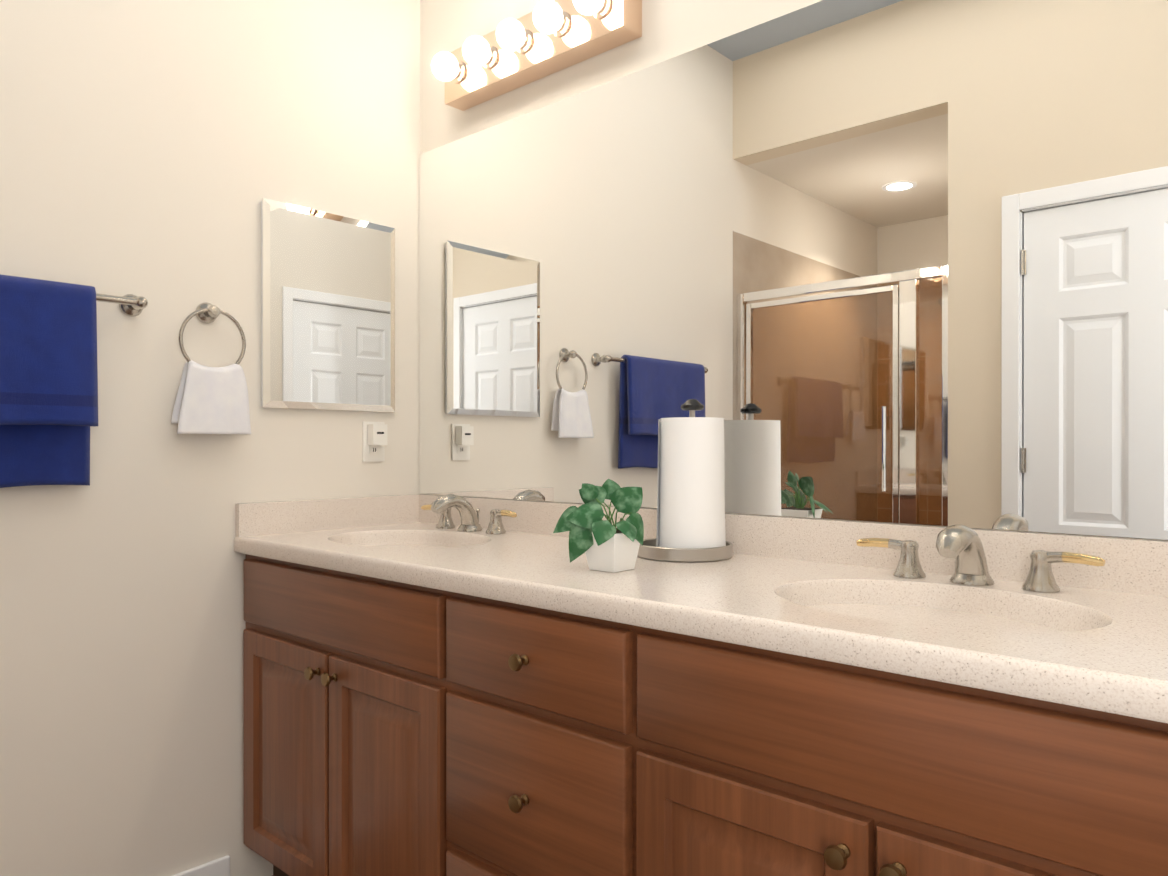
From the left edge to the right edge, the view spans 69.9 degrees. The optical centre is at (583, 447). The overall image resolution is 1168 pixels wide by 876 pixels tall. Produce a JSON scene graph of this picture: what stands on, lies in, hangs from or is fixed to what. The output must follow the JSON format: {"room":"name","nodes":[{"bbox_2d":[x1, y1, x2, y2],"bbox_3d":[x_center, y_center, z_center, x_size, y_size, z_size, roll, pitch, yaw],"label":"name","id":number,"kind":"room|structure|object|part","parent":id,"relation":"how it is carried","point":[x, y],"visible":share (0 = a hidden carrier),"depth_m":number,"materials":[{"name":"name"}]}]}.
{"room":"bathroom","nodes":[
{"label":"bathroom","id":0,"kind":"room"},
{"bbox_2d":[0,0,419,875],"bbox_3d":[-1.110,-0.331,1.983,0.120,2.930,1.920,0,0,42],"label":"wall","id":1,"kind":"structure","parent":0,"point":[152,152],"depth_m":2.01,"materials":[{"name":"beige paint"}]},
{"bbox_2d":[0,274,147,487],"bbox_3d":[-1.238,-0.134,1.677,0.098,0.445,0.697,0,0,42],"label":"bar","id":2,"kind":"object","parent":1,"relation":"attached to","point":[48,381],"visible":1,"depth_m":1.76,"materials":[{"name":"blue fabric"}]},
{"bbox_2d":[172,855,229,875],"bbox_3d":[-1.301,1.085,1.673,0.013,0.100,1.199,0,0,42],"label":"baseboard","id":3,"kind":"structure","parent":1,"relation":"attached to","point":[219,866],"depth_m":2.07,"materials":[{"name":"white wood"}]},
{"bbox_2d":[171,303,250,433],"bbox_3d":[-0.919,-0.196,2.057,0.063,0.328,0.182,0,0,42],"label":"towel ring","id":4,"kind":"object","parent":1,"relation":"attached to","point":[211,400],"visible":1,"depth_m":2.04,"materials":[{"name":"white fabric"}]},
{"bbox_2d":[261,198,394,411],"bbox_3d":[-0.703,-0.377,2.329,0.020,0.545,0.410,0,0,42],"label":"medicine cabinet mirror","id":5,"kind":"object","parent":1,"relation":"attached to","point":[327,311],"visible":0.97,"depth_m":2.30,"materials":[{"name":"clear mirror"}]},
{"bbox_2d":[362,421,386,461],"bbox_3d":[-0.602,-0.017,2.428,0.038,0.116,0.072,0,0,42],"label":"outlet","id":6,"kind":"object","parent":1,"relation":"attached to","point":[374,438],"visible":1,"depth_m":2.42,"materials":[{"name":"white plastic"}]},
{"bbox_2d":[420,0,1167,540],"bbox_3d":[0.510,-0.331,1.734,2.620,2.930,0.120,0,0,42],"label":"wall","id":7,"kind":"structure","parent":0,"point":[672,28],"depth_m":2.18,"materials":[{"name":"beige paint"}]},
{"bbox_2d":[431,0,641,110],"bbox_3d":[-0.159,-1.046,2.149,0.660,0.140,0.156,0,0,42],"label":"sconce","id":8,"kind":"object","parent":7,"relation":"attached to","point":[544,38],"visible":1,"depth_m":2.12,"materials":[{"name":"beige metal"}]},
{"bbox_2d":[419,0,1167,539],"bbox_3d":[0.423,-0.377,1.727,2.492,1.038,0.005,0,0,42],"label":"wall mirror","id":9,"kind":"object","parent":7,"relation":"attached to","point":[887,260],"visible":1,"depth_m":1.65,"materials":[{"name":"silver mirror"}]},
{"bbox_3d":[-0.769,1.177,0.406,2.500,0.080,3.570,0,0,42],"label":"floor","id":10,"kind":"structure","parent":0,"visible":0},
{"bbox_2d":[234,494,601,875],"bbox_3d":[-0.390,0.639,2.072,0.831,0.990,0.584,0,0,42],"label":"base cabinet","id":11,"kind":"object","parent":10,"relation":"on","point":[338,635],"depth_m":1.87,"materials":[{"name":"brown wood"}]},
{"bbox_2d":[234,494,1167,722],"bbox_3d":[0.229,0.255,1.514,2.497,0.220,0.584,0,0,42],"label":"countertop","id":12,"kind":"structure","parent":11,"relation":"on","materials":[{"name":"stone"}]},
{"bbox_2d":[421,494,516,533],"bbox_3d":[-0.343,0.175,2.245,0.392,0.103,0.163,0,0,42],"label":"faucet","id":13,"kind":"object","parent":12,"relation":"on","point":[443,505],"visible":1,"depth_m":2.24,"materials":[{"name":"silver metal"}]},
{"bbox_2d":[553,479,643,572],"bbox_3d":[0.042,0.144,1.564,0.171,0.169,0.155,0,0,42],"label":"potted plant","id":14,"kind":"object","parent":12,"relation":"on","point":[606,545],"visible":1,"depth_m":1.54,"materials":[{"name":"green plant"}]},
{"bbox_3d":[0.052,0.191,1.563,0.084,0.074,0.084,0,0,42],"label":"pot","id":15,"kind":"part","parent":14,"relation":"part of","materials":[{"name":"white ceramic"}]},
{"bbox_2d":[637,399,732,561],"bbox_3d":[0.210,0.063,1.753,0.202,0.329,0.202,0,0,42],"label":"paper towel holder","id":16,"kind":"object","parent":12,"relation":"on","point":[691,496],"visible":0.96,"depth_m":1.69,"materials":[{"name":"white paper"}]},
{"bbox_2d":[856,524,1104,592],"bbox_3d":[0.623,0.177,1.375,0.392,0.103,0.163,0,0,42],"label":"faucet","id":17,"kind":"object","parent":12,"relation":"on","point":[962,545],"visible":1,"depth_m":1.35,"materials":[{"name":"silver metal"}]},
{"bbox_2d":[434,505,773,875],"bbox_3d":[0.088,0.640,1.640,0.458,0.990,0.584,0,0,42],"label":"base cabinet","id":18,"kind":"object","parent":10,"relation":"on","point":[530,640],"depth_m":1.45,"materials":[{"name":"brown wood"}]},
{"bbox_2d":[626,516,1167,875],"bbox_3d":[0.541,0.640,1.233,0.760,0.990,0.584,0,0,42],"label":"base cabinet","id":19,"kind":"object","parent":10,"relation":"on","point":[770,696],"depth_m":1.08,"materials":[{"name":"brown wood"}]}
]}

